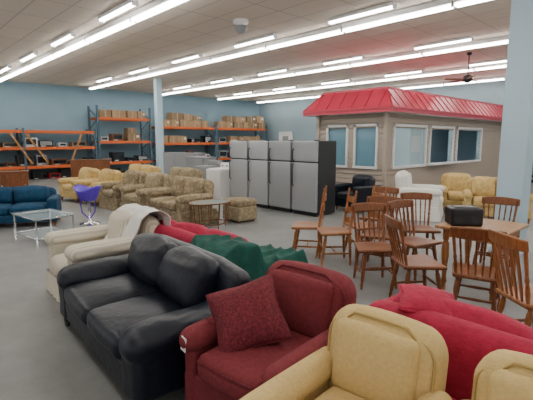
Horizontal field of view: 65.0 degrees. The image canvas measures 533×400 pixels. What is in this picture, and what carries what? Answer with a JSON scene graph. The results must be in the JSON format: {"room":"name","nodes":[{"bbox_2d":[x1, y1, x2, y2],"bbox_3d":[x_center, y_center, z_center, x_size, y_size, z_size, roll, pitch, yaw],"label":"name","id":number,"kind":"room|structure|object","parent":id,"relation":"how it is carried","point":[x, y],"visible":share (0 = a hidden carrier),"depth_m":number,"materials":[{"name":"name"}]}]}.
{"room":"second-hand shop","nodes":[
{"label":"second-hand shop","id":0,"kind":"room"},
{"bbox_2d":[0,81,258,174],"bbox_3d":[-8.976,-3.317,20.287,23.200,4.200,0.200,-8,11,-43],"label":"wall","id":1,"kind":"structure","parent":0,"point":[28,106],"depth_m":20.47,"materials":[{"name":"blue paint"}]},
{"bbox_2d":[0,0,510,101],"bbox_3d":[-0.318,-4.094,10.927,23.200,0.001,25.000,-8,11,-43],"label":"ceiling","id":2,"kind":"structure","parent":0,"point":[206,27],"depth_m":10.83,"materials":[{"name":"tile"}]},
{"bbox_2d":[0,0,187,81],"bbox_3d":[-3.067,-3.692,8.775,0.160,0.164,22.780,-8,11,-43],"label":"strip light","id":3,"kind":"object","parent":2,"relation":"attached to","point":[155,7],"visible":1,"depth_m":9.33,"materials":[{"name":"white"}]},
{"bbox_2d":[98,0,138,22],"bbox_3d":[-2.862,-3.610,8.009,0.140,0.110,1.500,-8,11,-43],"label":"fluorescent light fixture","id":4,"kind":"object","parent":2,"relation":"attached to","point":[128,4],"visible":1,"depth_m":7.90,"materials":[{"name":"white"}]},
{"bbox_2d":[233,33,277,48],"bbox_3d":[-0.298,-3.955,10.410,0.140,0.110,1.500,-8,11,-43],"label":"fluorescent light fixture","id":5,"kind":"object","parent":2,"relation":"attached to","point":[272,35],"visible":1,"depth_m":10.30,"materials":[{"name":"white"}]},
{"bbox_2d":[89,0,489,89],"bbox_3d":[-0.379,-4.054,11.292,0.160,0.164,22.780,-8,11,-43],"label":"strip light","id":6,"kind":"object","parent":2,"relation":"attached to","point":[440,5],"visible":1,"depth_m":9.57,"materials":[{"name":"white"}]},
{"bbox_2d":[162,35,508,94],"bbox_3d":[2.309,-4.415,13.808,0.160,0.164,22.780,-8,11,-43],"label":"strip light","id":7,"kind":"object","parent":2,"relation":"attached to","point":[502,39],"visible":0.86,"depth_m":12.91,"materials":[{"name":"white"}]},
{"bbox_2d":[217,62,506,99],"bbox_3d":[4.998,-4.776,16.325,0.160,0.164,22.780,-8,11,-43],"label":"strip light","id":8,"kind":"object","parent":2,"relation":"attached to","point":[502,64],"visible":0.96,"depth_m":16.67,"materials":[{"name":"white"}]},
{"bbox_2d":[328,2,396,24],"bbox_3d":[1.832,-3.635,8.181,0.140,0.110,1.500,-8,11,-43],"label":"fluorescent light fixture","id":9,"kind":"object","parent":2,"relation":"attached to","point":[391,5],"visible":1,"depth_m":8.07,"materials":[{"name":"white"}]},
{"bbox_2d":[257,75,505,102],"bbox_3d":[7.250,-5.079,18.433,0.160,0.164,22.780,-8,11,-43],"label":"strip light","id":10,"kind":"object","parent":2,"relation":"attached to","point":[502,77],"visible":0.58,"depth_m":18.71,"materials":[{"name":"white"}]},
{"bbox_2d":[413,36,473,50],"bbox_3d":[4.484,-3.991,10.663,0.140,0.110,1.500,-8,11,-43],"label":"fluorescent light fixture","id":11,"kind":"object","parent":2,"relation":"attached to","point":[468,38],"visible":1,"depth_m":10.59,"materials":[{"name":"white"}]},
{"bbox_2d":[0,177,532,399],"bbox_3d":[-0.318,0.063,11.524,23.200,0.001,25.000,-8,11,-43],"label":"floor","id":12,"kind":"structure","parent":0,"point":[42,358],"depth_m":4.83,"materials":[{"name":"concrete"}]},
{"bbox_2d":[0,170,28,186],"bbox_3d":[-8.066,-0.450,12.370,1.840,0.774,0.570,-4,9,-28],"label":"sideboard","id":13,"kind":"object","parent":12,"relation":"on","point":[16,178],"visible":0.65,"depth_m":12.40,"materials":[{"name":"brown wood"}]},
{"bbox_2d":[0,186,61,225],"bbox_3d":[-5.109,0.121,8.417,1.704,0.773,0.893,-3,9,-19],"label":"sofa","id":14,"kind":"object","parent":12,"relation":"on","point":[13,200],"visible":0.95,"depth_m":8.36,"materials":[{"name":"teal fabric"}]},
{"bbox_2d":[0,186,13,202],"bbox_3d":[-5.478,-0.085,8.434,0.664,0.379,0.303,-3,-5,-19],"label":"cushion","id":15,"kind":"object","parent":14,"relation":"on","point":[6,193],"depth_m":8.42,"materials":[{"name":"teal fabric"}]},
{"bbox_2d":[8,202,46,214],"bbox_3d":[-4.756,0.166,8.429,0.666,0.223,0.668,-3,9,-19],"label":"seat cushion","id":16,"kind":"object","parent":14,"relation":"on","point":[15,207],"depth_m":8.18,"materials":[{"name":"teal fabric"}]},
{"bbox_2d":[14,186,50,202],"bbox_3d":[-4.847,-0.108,8.658,0.667,0.377,0.300,-3,-5,-19],"label":"cushion","id":17,"kind":"object","parent":14,"relation":"on","point":[23,194],"depth_m":8.55,"materials":[{"name":"teal fabric"}]},
{"bbox_2d":[13,209,73,247],"bbox_3d":[-3.801,0.457,7.141,0.900,0.466,0.660,6,10,38],"label":"coffee table","id":18,"kind":"object","parent":12,"relation":"on","point":[49,210],"visible":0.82,"depth_m":7.14,"materials":[{"name":"silver metal"}]},
{"bbox_2d":[0,128,97,169],"bbox_3d":[-11.518,-1.816,16.823,8.980,2.213,1.080,-8,11,-43],"label":"rack","id":19,"kind":"object","parent":12,"relation":"on","point":[16,130],"visible":0.68,"depth_m":18.03,"materials":[{"name":"blue"}]},
{"bbox_2d":[0,138,86,146],"bbox_3d":[-10.530,-2.401,17.390,5.822,0.384,0.470,-8,11,-43],"label":"packaged goods","id":20,"kind":"object","parent":19,"relation":"on","point":[40,143],"visible":0.97,"depth_m":17.93,"materials":[{"name":"grey metal"}]},
{"bbox_2d":[9,132,82,163],"bbox_3d":[-9.364,-2.233,18.014,2.951,1.403,0.030,-8,11,-43],"label":"rails","id":21,"kind":"object","parent":19,"relation":"attached to","point":[10,133],"visible":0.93,"depth_m":17.59,"materials":[{"name":"brown wood"}]},
{"bbox_2d":[0,155,93,166],"bbox_3d":[-10.969,-1.581,17.089,7.615,0.447,0.470,-8,11,-43],"label":"packaged goods","id":22,"kind":"object","parent":19,"relation":"on","point":[38,160],"visible":0.75,"depth_m":17.91,"materials":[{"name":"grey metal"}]},
{"bbox_2d":[28,168,120,179],"bbox_3d":[-9.943,-1.181,18.543,7.006,0.468,0.470,-8,11,-43],"label":"packaged goods","id":23,"kind":"object","parent":19,"relation":"on","point":[62,172],"visible":0.36,"depth_m":18.77,"materials":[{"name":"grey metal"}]},
{"bbox_2d":[58,167,99,202],"bbox_3d":[-5.290,-0.459,11.915,0.954,0.927,0.922,6,10,38],"label":"armchair","id":24,"kind":"object","parent":12,"relation":"on","point":[66,185],"visible":0.5,"depth_m":11.81,"materials":[{"name":"yellow fabric"}]},
{"bbox_2d":[78,167,93,178],"bbox_3d":[-5.184,-0.694,12.020,0.541,0.502,0.300,6,-4,38],"label":"cushion","id":25,"kind":"object","parent":24,"relation":"on","point":[85,172],"depth_m":11.86,"materials":[{"name":"yellow fabric"}]},
{"bbox_2d":[73,185,101,225],"bbox_3d":[-3.620,0.091,8.512,0.540,0.800,0.540,2,9,16],"label":"bar stool","id":26,"kind":"object","parent":12,"relation":"on","point":[87,194],"visible":1,"depth_m":8.41,"materials":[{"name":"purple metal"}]},
{"bbox_2d":[69,159,109,176],"bbox_3d":[-7.027,-1.153,16.741,1.440,0.924,0.570,-2,8,-13],"label":"dresser","id":27,"kind":"object","parent":12,"relation":"on","point":[76,164],"visible":0.52,"depth_m":16.45,"materials":[{"name":"brown wood"}]},
{"bbox_2d":[77,169,121,206],"bbox_3d":[-4.460,-0.367,11.261,0.953,0.930,0.923,7,11,41],"label":"armchair","id":28,"kind":"object","parent":12,"relation":"on","point":[106,175],"visible":0.45,"depth_m":11.19,"materials":[{"name":"yellow fabric"}]},
{"bbox_2d":[98,169,113,181],"bbox_3d":[-4.344,-0.602,11.358,0.540,0.500,0.297,7,-3,41],"label":"cushion","id":29,"kind":"object","parent":28,"relation":"on","point":[105,174],"depth_m":11.20,"materials":[{"name":"yellow fabric"}]},
{"bbox_2d":[44,210,158,301],"bbox_3d":[-1.801,0.588,4.662,1.029,0.896,1.090,-7,11,-40],"label":"armchair","id":30,"kind":"object","parent":12,"relation":"on","point":[66,247],"visible":0.43,"depth_m":4.57,"materials":[{"name":"fabric"}]},
{"bbox_2d":[51,254,67,271],"bbox_3d":[-1.889,0.674,4.602,0.796,0.221,0.562,-7,11,-40],"label":"seat cushion","id":31,"kind":"object","parent":30,"relation":"on","point":[58,261],"depth_m":4.39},
{"bbox_2d":[106,210,138,238],"bbox_3d":[-1.623,0.362,4.779,0.302,0.484,0.564,11,-1,-41],"label":"cushion","id":32,"kind":"object","parent":30,"relation":"on","point":[118,221],"depth_m":4.64,"materials":[{"name":"fabric"}]},
{"bbox_2d":[103,203,170,239],"bbox_3d":[-1.482,0.299,4.724,0.597,0.442,0.714,-7,11,-40],"label":"throw blanket","id":33,"kind":"object","parent":30,"relation":"on","point":[139,212],"visible":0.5,"depth_m":4.59,"materials":[{"name":"white fabric"}]},
{"bbox_2d":[87,105,152,165],"bbox_3d":[-7.213,-2.932,20.775,2.730,3.300,1.080,-8,11,-43],"label":"rack","id":34,"kind":"object","parent":12,"relation":"on","point":[96,118],"visible":0.76,"depth_m":20.41,"materials":[{"name":"blue"}]},
{"bbox_2d":[98,109,145,118],"bbox_3d":[-7.120,-4.206,20.548,2.311,0.366,0.595,-8,11,-43],"label":"cardboard boxes","id":35,"kind":"object","parent":34,"relation":"on","point":[102,113],"visible":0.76,"depth_m":20.29,"materials":[{"name":"beige"}]},
{"bbox_2d":[101,152,147,161],"bbox_3d":[-7.068,-2.155,20.733,2.351,0.448,0.470,-8,11,-43],"label":"packaged goods","id":36,"kind":"object","parent":34,"relation":"on","point":[113,156],"visible":0.83,"depth_m":20.45,"materials":[{"name":"grey plastic"}]},
{"bbox_2d":[123,128,140,140],"bbox_3d":[-6.761,-3.294,21.013,0.677,0.629,0.554,-8,11,-43],"label":"cardboard boxes","id":37,"kind":"object","parent":34,"relation":"on","point":[129,134],"visible":1,"depth_m":20.80,"materials":[{"name":"beige"}]},
{"bbox_2d":[99,170,146,210],"bbox_3d":[-3.593,-0.280,10.570,0.951,0.934,1.050,-8,11,-43],"label":"armchair","id":38,"kind":"object","parent":12,"relation":"on","point":[110,199],"visible":0.5,"depth_m":10.43,"materials":[{"name":"fabric"}]},
{"bbox_2d":[122,170,138,184],"bbox_3d":[-3.461,-0.509,10.665,0.302,0.518,0.590,12,-2,-44],"label":"cushion","id":39,"kind":"object","parent":38,"relation":"on","point":[130,176],"depth_m":10.48,"materials":[{"name":"fabric"}]},
{"bbox_2d":[122,164,161,179],"bbox_3d":[-4.089,-0.642,13.105,0.925,0.950,1.902,-8,11,-43],"label":"sofa","id":40,"kind":"object","parent":12,"relation":"on","point":[137,167],"visible":0.16,"depth_m":12.81,"materials":[{"name":"yellow fabric"}]},
{"bbox_2d":[120,172,171,206],"bbox_3d":[-2.801,-0.175,9.813,0.951,0.941,1.050,-8,11,-43],"label":"armchair","id":41,"kind":"object","parent":12,"relation":"on","point":[130,194],"visible":0.54,"depth_m":9.71,"materials":[{"name":"fabric"}]},
{"bbox_2d":[144,172,162,187],"bbox_3d":[-2.667,-0.403,9.911,0.289,0.527,0.600,12,-2,-44],"label":"cushion","id":42,"kind":"object","parent":41,"relation":"on","point":[153,179],"depth_m":9.73,"materials":[{"name":"fabric"}]},
{"bbox_2d":[54,233,250,399],"bbox_3d":[-0.989,0.799,3.419,1.011,0.852,1.883,-7,11,-39],"label":"sofa","id":43,"kind":"object","parent":12,"relation":"on","point":[132,309],"visible":0.77,"depth_m":3.05,"materials":[{"name":"black leather"}]},
{"bbox_2d":[54,253,131,291],"bbox_3d":[-1.512,0.675,3.992,0.938,0.278,0.314,-7,11,-39],"label":"armrest","id":44,"kind":"object","parent":43,"relation":"on","point":[101,267],"depth_m":3.79,"materials":[{"name":"black leather"}]},
{"bbox_2d":[63,273,163,324],"bbox_3d":[-1.282,0.828,3.611,0.777,0.263,0.652,-7,11,-39],"label":"seat cushion","id":45,"kind":"object","parent":43,"relation":"on","point":[83,293],"depth_m":3.48,"materials":[{"name":"black leather"}]},
{"bbox_2d":[86,291,183,359],"bbox_3d":[-0.873,0.901,3.112,0.780,0.271,0.648,-7,11,-39],"label":"seat cushion","id":46,"kind":"object","parent":43,"relation":"on","point":[104,322],"depth_m":2.99,"materials":[{"name":"black leather"}]},
{"bbox_2d":[127,234,175,288],"bbox_3d":[-1.034,0.548,3.781,0.369,0.462,0.652,11,-1,-40],"label":"cushion","id":47,"kind":"object","parent":43,"relation":"on","point":[146,250],"depth_m":3.60,"materials":[{"name":"black leather"}]},
{"bbox_2d":[115,299,211,367],"bbox_3d":[-0.523,0.855,2.789,0.929,0.273,0.315,-7,11,-39],"label":"armrest","id":48,"kind":"object","parent":43,"relation":"on","point":[152,342],"depth_m":2.56,"materials":[{"name":"black leather"}]},
{"bbox_2d":[156,246,218,306],"bbox_3d":[-0.609,0.611,3.291,0.367,0.448,0.656,11,-1,-40],"label":"cushion","id":49,"kind":"object","parent":43,"relation":"on","point":[185,275],"depth_m":3.10,"materials":[{"name":"black leather"}]},
{"bbox_2d":[144,175,218,224],"bbox_3d":[-1.837,-0.031,8.877,0.951,0.923,1.550,-8,11,-43],"label":"loveseat","id":50,"kind":"object","parent":12,"relation":"on","point":[174,201],"visible":0.83,"depth_m":8.59,"materials":[{"name":"fabric"}]},
{"bbox_2d":[149,196,175,207],"bbox_3d":[-2.102,0.041,9.002,0.710,0.218,0.527,-8,11,-43],"label":"seat cushion","id":51,"kind":"object","parent":50,"relation":"on","point":[154,201],"depth_m":8.82,"materials":[{"name":"fabric"}]},
{"bbox_2d":[170,175,187,196],"bbox_3d":[-1.882,-0.286,9.161,0.295,0.507,0.526,12,-2,-44],"label":"cushion","id":52,"kind":"object","parent":50,"relation":"on","point":[178,182],"depth_m":9.02,"materials":[{"name":"fabric"}]},
{"bbox_2d":[184,177,204,194],"bbox_3d":[-1.523,-0.233,8.782,0.294,0.502,0.527,12,-2,-44],"label":"cushion","id":53,"kind":"object","parent":50,"relation":"on","point":[192,185],"depth_m":8.63,"materials":[{"name":"fabric"}]},
{"bbox_2d":[148,125,216,165],"bbox_3d":[-4.579,-2.890,23.297,3.680,2.500,1.080,-8,11,-43],"label":"rack","id":54,"kind":"object","parent":12,"relation":"on","point":[152,127],"visible":0.4,"depth_m":23.23,"materials":[{"name":"blue"}]},
{"bbox_2d":[163,113,208,126],"bbox_3d":[-4.548,-4.384,22.974,3.056,0.730,0.585,-8,11,-43],"label":"cardboard boxes","id":55,"kind":"object","parent":54,"relation":"on","point":[172,119],"visible":0.88,"depth_m":22.69,"materials":[{"name":"beige"}]},
{"bbox_2d":[163,152,205,174],"bbox_3d":[-3.103,-1.165,15.771,1.640,1.224,0.570,4,9,26],"label":"storage cabinet","id":56,"kind":"object","parent":12,"relation":"on","point":[170,159],"visible":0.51,"depth_m":15.61,"materials":[{"name":"grey metal"}]},
{"bbox_2d":[169,167,202,179],"bbox_3d":[-2.438,-0.404,11.378,0.926,0.971,1.502,-8,11,-43],"label":"loveseat","id":57,"kind":"object","parent":12,"relation":"on","point":[175,171],"visible":0.15,"depth_m":11.18,"materials":[{"name":"fabric"}]},
{"bbox_2d":[153,216,244,243],"bbox_3d":[-0.667,0.624,4.679,0.944,0.839,2.209,-8,11,-43],"label":"sofa","id":58,"kind":"object","parent":12,"relation":"on","point":[185,231],"visible":0.13,"depth_m":4.32,"materials":[{"name":"fabric"}]},
{"bbox_2d":[153,216,176,226],"bbox_3d":[-1.224,0.381,4.948,0.363,0.437,0.628,-25,23,-39],"label":"cushion","id":59,"kind":"object","parent":58,"relation":"on","point":[173,222],"depth_m":4.74,"materials":[{"name":"fabric"}]},
{"bbox_2d":[174,221,209,234],"bbox_3d":[-0.807,0.438,4.528,0.360,0.422,0.590,-25,23,-39],"label":"cushion","id":60,"kind":"object","parent":58,"relation":"on","point":[181,227],"depth_m":4.34,"materials":[{"name":"fabric"}]},
{"bbox_2d":[206,230,244,239],"bbox_3d":[-0.397,0.503,4.086,0.363,0.436,0.584,-25,23,-39],"label":"cushion","id":61,"kind":"object","parent":58,"relation":"on","point":[218,232],"depth_m":4.00,"materials":[{"name":"fabric"}]},
{"bbox_2d":[190,234,308,280],"bbox_3d":[-0.143,0.615,3.896,1.063,0.576,0.843,-8,11,-43],"label":"throw blanket","id":62,"kind":"object","parent":58,"relation":"on","point":[255,259],"visible":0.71,"depth_m":3.69,"materials":[{"name":"fabric"}]},
{"bbox_2d":[185,156,216,167],"bbox_3d":[-2.294,-0.932,14.499,0.570,1.124,1.140,-8,11,-43],"label":"storage cabinet","id":63,"kind":"object","parent":12,"relation":"on","point":[190,161],"visible":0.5,"depth_m":14.20,"materials":[{"name":"grey plastic"}]},
{"bbox_2d":[194,160,222,178],"bbox_3d":[-1.795,-0.691,12.995,0.642,1.064,0.680,-8,11,-43],"label":"washing machine","id":64,"kind":"object","parent":12,"relation":"on","point":[211,163],"visible":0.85,"depth_m":12.84,"materials":[{"name":"white metal"}]},
{"bbox_2d":[189,199,229,229],"bbox_3d":[-1.087,0.294,8.041,0.866,0.534,0.626,-8,11,-43],"label":"end table","id":65,"kind":"object","parent":12,"relation":"on","point":[207,202],"visible":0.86,"depth_m":7.95,"materials":[{"name":"brown wood"}]},
{"bbox_2d":[206,162,229,198],"bbox_3d":[-1.318,-0.579,12.354,0.642,1.024,0.680,-8,11,-43],"label":"washing machine","id":66,"kind":"object","parent":12,"relation":"on","point":[219,176],"visible":0.6,"depth_m":12.05,"materials":[{"name":"white metal"}]},
{"bbox_2d":[206,124,266,159],"bbox_3d":[-1.782,-3.316,25.909,3.980,2.600,1.080,-8,11,-43],"label":"rack","id":67,"kind":"object","parent":12,"relation":"on","point":[234,129],"visible":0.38,"depth_m":24.86,"materials":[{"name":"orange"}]},
{"bbox_2d":[214,116,265,128],"bbox_3d":[-1.569,-4.807,25.755,3.786,0.776,0.594,-8,11,-43],"label":"cardboard boxes","id":68,"kind":"object","parent":67,"relation":"on","point":[257,122],"visible":0.91,"depth_m":25.46,"materials":[{"name":"beige"}]},
{"bbox_2d":[229,140,250,197],"bbox_3d":[-0.511,-0.763,11.248,0.774,1.694,0.720,-8,11,-43],"label":"refrigerator","id":69,"kind":"object","parent":12,"relation":"on","point":[238,150],"visible":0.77,"depth_m":10.98,"materials":[{"name":"grey metal"}]},
{"bbox_2d":[223,197,256,222],"bbox_3d":[-0.569,0.192,8.869,0.520,0.500,0.580,-8,11,-43],"label":"ottoman","id":70,"kind":"object","parent":12,"relation":"on","point":[240,208],"visible":0.9,"depth_m":8.66,"materials":[{"name":"fabric"}]},
{"bbox_2d":[223,197,256,207],"bbox_3d":[-0.569,0.043,8.848,0.520,0.200,0.580,-8,11,-43],"label":"cushion","id":71,"kind":"object","parent":70,"relation":"on","point":[235,202],"depth_m":8.66,"materials":[{"name":"fabric"}]},
{"bbox_2d":[248,140,271,208],"bbox_3d":[0.014,-0.684,10.698,0.774,1.694,0.720,-8,11,-43],"label":"refrigerator","id":72,"kind":"object","parent":12,"relation":"on","point":[258,151],"visible":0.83,"depth_m":10.43,"materials":[{"name":"grey metal"}]},
{"bbox_2d":[179,260,356,399],"bbox_3d":[0.055,0.905,2.575,0.821,0.881,0.925,7,11,40],"label":"armchair","id":73,"kind":"object","parent":12,"relation":"on","point":[309,296],"visible":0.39,"depth_m":2.48,"materials":[{"name":"red fabric"}]},
{"bbox_2d":[206,273,292,351],"bbox_3d":[-0.116,0.705,2.548,0.506,0.423,0.339,-1,8,-7],"label":"throw pillow","id":74,"kind":"object","parent":73,"relation":"on","point":[247,315],"visible":0.81,"depth_m":2.46,"materials":[{"name":"red fabric"}]},
{"bbox_2d":[198,329,311,399],"bbox_3d":[-0.017,0.953,2.495,0.497,0.218,0.689,7,11,40],"label":"seat cushion","id":75,"kind":"object","parent":73,"relation":"on","point":[225,375],"depth_m":2.31,"materials":[{"name":"red fabric"}]},
{"bbox_2d":[269,140,294,212],"bbox_3d":[0.540,-0.606,10.148,0.774,1.694,0.720,-8,11,-43],"label":"refrigerator","id":76,"kind":"object","parent":12,"relation":"on","point":[280,152],"visible":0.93,"depth_m":9.89,"materials":[{"name":"grey metal"}]},
{"bbox_2d":[291,185,326,258],"bbox_3d":[0.635,0.310,6.182,0.488,1.033,0.491,2,8,11],"label":"dining chair","id":77,"kind":"object","parent":12,"relation":"on","point":[298,225],"visible":0.92,"depth_m":6.06,"materials":[{"name":"brown wood"}]},
{"bbox_2d":[292,140,336,216],"bbox_3d":[1.065,-0.526,9.598,0.774,1.694,0.720,-8,11,-43],"label":"refrigerator","id":78,"kind":"object","parent":12,"relation":"on","point":[314,166],"visible":0.99,"depth_m":9.35,"materials":[{"name":"grey metal"}]},
{"bbox_2d":[315,188,357,266],"bbox_3d":[0.965,0.363,5.816,0.488,1.033,0.491,0,8,-3],"label":"dining chair","id":79,"kind":"object","parent":12,"relation":"on","point":[324,231],"visible":0.87,"depth_m":5.77,"materials":[{"name":"brown wood"}]},
{"bbox_2d":[239,304,451,399],"bbox_3d":[0.359,1.018,1.864,0.724,0.859,0.906,7,11,42],"label":"armchair","id":80,"kind":"object","parent":12,"relation":"on","point":[371,353],"visible":1,"depth_m":1.94,"materials":[{"name":"fabric"}]},
{"bbox_2d":[315,386,363,399],"bbox_3d":[0.292,1.055,1.794,0.425,0.224,0.652,7,11,42],"label":"seat cushion","id":81,"kind":"object","parent":80,"relation":"on","point":[334,392],"depth_m":2.00,"materials":[{"name":"fabric"}]},
{"bbox_2d":[335,174,374,212],"bbox_3d":[2.159,-0.176,10.171,0.771,0.861,0.804,-5,10,-33],"label":"armchair","id":82,"kind":"object","parent":12,"relation":"on","point":[361,183],"visible":0.62,"depth_m":10.04,"materials":[{"name":"black leather"}]},
{"bbox_2d":[345,185,387,257],"bbox_3d":[1.455,0.312,6.171,0.488,1.033,0.491,-2,8,-13],"label":"dining chair","id":83,"kind":"object","parent":12,"relation":"on","point":[386,188],"visible":0.4,"depth_m":6.16,"materials":[{"name":"brown wood"}]},
{"bbox_2d":[351,202,399,289],"bbox_3d":[1.277,0.530,4.997,0.491,0.935,0.542,0,8,-3],"label":"dining chair","id":84,"kind":"object","parent":12,"relation":"on","point":[382,247],"visible":0.93,"depth_m":5.11,"materials":[{"name":"brown wood"}]},
{"bbox_2d":[359,186,398,241],"bbox_3d":[1.846,0.268,6.821,0.491,0.935,0.542,6,10,36],"label":"dining chair","id":85,"kind":"object","parent":12,"relation":"on","point":[381,189],"visible":0.41,"depth_m":6.88,"materials":[{"name":"brown wood"}]},
{"bbox_2d":[360,196,400,268],"bbox_3d":[1.538,0.440,5.624,0.491,0.935,0.542,3,9,21],"label":"dining chair","id":86,"kind":"object","parent":12,"relation":"on","point":[375,199],"visible":0.42,"depth_m":5.73,"materials":[{"name":"brown wood"}]},
{"bbox_2d":[387,199,441,283],"bbox_3d":[1.835,0.492,5.262,0.491,0.935,0.542,-4,9,-28],"label":"dining chair","id":87,"kind":"object","parent":12,"relation":"on","point":[415,242],"visible":0.72,"depth_m":5.32,"materials":[{"name":"brown wood"}]},
{"bbox_2d":[384,214,446,296],"bbox_3d":[1.506,0.626,4.330,0.542,0.935,0.491,0,8,-3],"label":"dining chair","id":88,"kind":"object","parent":12,"relation":"on","point":[423,262],"visible":0.87,"depth_m":4.24,"materials":[{"name":"brown wood"}]},
{"bbox_2d":[394,170,444,221],"bbox_3d":[3.397,-0.135,9.286,0.988,1.011,1.050,4,9,26],"label":"armchair","id":89,"kind":"object","parent":12,"relation":"on","point":[403,179],"visible":0.7,"depth_m":8.91,"materials":[{"name":"white"}]},
{"bbox_2d":[400,192,440,254],"bbox_3d":[2.186,0.384,6.015,0.491,0.935,0.543,1,8,7],"label":"dining chair","id":90,"kind":"object","parent":12,"relation":"on","point":[427,229],"visible":0.72,"depth_m":6.13,"materials":[{"name":"brown wood"}]},
{"bbox_2d":[369,293,532,399],"bbox_3d":[1.590,0.995,2.355,0.939,0.766,2.109,-8,11,-43],"label":"sofa","id":91,"kind":"object","parent":12,"relation":"on","point":[469,332],"visible":0.21,"depth_m":2.27,"materials":[{"name":"fabric"}]},
{"bbox_2d":[398,283,454,313],"bbox_3d":[1.003,0.635,2.607,0.349,0.152,0.353,3,9,17],"label":"throw pillow","id":92,"kind":"object","parent":91,"relation":"on","point":[414,298],"visible":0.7,"depth_m":2.53,"materials":[{"name":"fabric"}]},
{"bbox_2d":[392,294,532,339],"bbox_3d":[1.155,0.794,2.510,0.376,0.422,0.855,-25,23,-39],"label":"cushion","id":93,"kind":"object","parent":91,"relation":"on","point":[460,316],"depth_m":2.31,"materials":[{"name":"fabric"}]},
{"bbox_2d":[441,173,470,210],"bbox_3d":[4.596,-0.181,10.068,0.852,0.901,0.873,2,9,16],"label":"armchair","id":94,"kind":"object","parent":12,"relation":"on","point":[454,184],"visible":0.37,"depth_m":10.14,"materials":[{"name":"yellow fabric"}]},
{"bbox_2d":[450,226,507,310],"bbox_3d":[1.989,0.680,3.953,0.491,0.935,0.542,5,10,31],"label":"dining chair","id":95,"kind":"object","parent":12,"relation":"on","point":[460,270],"visible":0.7,"depth_m":3.81,"materials":[{"name":"brown wood"}]},
{"bbox_2d":[435,218,528,300],"bbox_3d":[2.450,0.648,4.798,0.850,0.752,0.720,-8,11,-43],"label":"dining table","id":96,"kind":"object","parent":12,"relation":"on","point":[513,228],"visible":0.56,"depth_m":4.71,"materials":[{"name":"brown wood"}]},
{"bbox_2d":[445,205,483,226],"bbox_3d":[2.231,0.173,4.727,0.340,0.208,0.263,1,8,7],"label":"stereo","id":97,"kind":"object","parent":96,"relation":"on","point":[455,215],"visible":1,"depth_m":4.61,"materials":[{"name":"black plastic"}]},
{"bbox_2d":[472,196,519,274],"bbox_3d":[3.048,0.449,5.562,0.491,0.935,0.542,6,10,36],"label":"dining chair","id":98,"kind":"object","parent":12,"relation":"on","point":[488,200],"visible":0.46,"depth_m":5.66,"materials":[{"name":"brown wood"}]},
{"bbox_2d":[461,349,532,399],"bbox_3d":[0.876,1.087,1.410,0.702,0.851,0.906,8,11,43],"label":"armchair","id":99,"kind":"object","parent":12,"relation":"on","point":[502,374],"visible":1,"depth_m":1.64,"materials":[{"name":"fabric"}]},
{"bbox_2d":[462,176,532,223],"bbox_3d":[4.955,-0.039,9.041,1.304,0.913,0.872,3,9,21],"label":"loveseat","id":100,"kind":"object","parent":12,"relation":"on","point":[478,187],"visible":0.44,"depth_m":9.08,"materials":[{"name":"yellow fabric"}]},
{"bbox_2d":[471,196,493,207],"bbox_3d":[4.696,0.036,9.032,0.464,0.214,0.642,3,9,21],"label":"seat cushion","id":101,"kind":"object","parent":100,"relation":"on","point":[475,200],"depth_m":8.82,"materials":[{"name":"yellow fabric"}]},
{"bbox_2d":[472,176,495,196],"bbox_3d":[4.793,-0.290,9.235,0.466,0.482,0.298,3,-5,21],"label":"cushion","id":102,"kind":"object","parent":100,"relation":"on","point":[482,186],"depth_m":9.13,"materials":[{"name":"yellow fabric"}]},
{"bbox_2d":[488,245,523,255],"bbox_3d":[3.741,0.749,6.462,0.440,0.080,0.440,-8,11,-43],"label":"base plate","id":103,"kind":"object","parent":12,"relation":"on","point":[490,246],"visible":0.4,"depth_m":6.43,"materials":[{"name":"blue paint"}]},
{"bbox_2d":[494,0,532,239],"bbox_3d":[3.741,-1.290,6.170,0.360,4.198,0.360,-8,11,-43],"label":"column","id":104,"kind":"structure","parent":103,"relation":"on","point":[515,165],"depth_m":6.05,"materials":[{"name":"blue paint"}]},
{"bbox_2d":[488,228,532,323],"bbox_3d":[2.101,0.740,3.356,0.542,0.985,0.491,-1,8,-5],"label":"dining chair","id":105,"kind":"object","parent":12,"relation":"on","point":[521,295],"visible":0.94,"depth_m":3.27,"materials":[{"name":"brown wood"}]},
{"bbox_3d":[-4.498,-0.882,17.823,0.330,0.080,0.330,-8,11,-43],"label":"base plate","id":106,"kind":"object","parent":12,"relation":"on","visible":0},
{"bbox_2d":[153,78,163,172],"bbox_3d":[-4.498,-2.921,17.531,0.250,4.198,0.250,-8,11,-43],"label":"column","id":107,"kind":"structure","parent":106,"relation":"on","point":[158,108],"depth_m":17.39,"materials":[{"name":"blue paint"}]},
{"bbox_2d":[259,80,532,179],"bbox_3d":[8.183,-3.158,19.183,0.200,4.200,25.000,-8,11,-43],"label":"wall","id":108,"kind":"structure","parent":0,"point":[279,116],"depth_m":25.06,"materials":[{"name":"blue paint"}]},
{"bbox_2d":[394,128,480,165],"bbox_3d":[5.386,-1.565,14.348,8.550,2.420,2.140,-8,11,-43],"label":"window panes","id":109,"kind":"structure","parent":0,"point":[409,142],"depth_m":15.99,"materials":[{"name":"blue glass"}]},
{"bbox_2d":[316,112,482,193],"bbox_3d":[5.451,-1.550,14.245,8.700,2.420,2.480,-8,11,-43],"label":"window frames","id":110,"kind":"structure","parent":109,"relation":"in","point":[365,137],"depth_m":11.24,"materials":[{"name":"white"}]},
{"bbox_2d":[303,86,502,121],"bbox_3d":[5.386,-3.040,14.101,9.303,0.650,2.893,-8,11,-43],"label":"metal roof","id":111,"kind":"structure","parent":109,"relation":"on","point":[386,98],"depth_m":11.35,"materials":[{"name":"red"}]},
{"bbox_2d":[320,113,501,196],"bbox_3d":[5.386,-1.560,14.313,8.600,2.432,2.190,-8,11,-43],"label":"siding","id":112,"kind":"object","parent":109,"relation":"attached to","point":[488,165],"visible":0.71,"depth_m":11.94,"materials":[{"name":"beige"}]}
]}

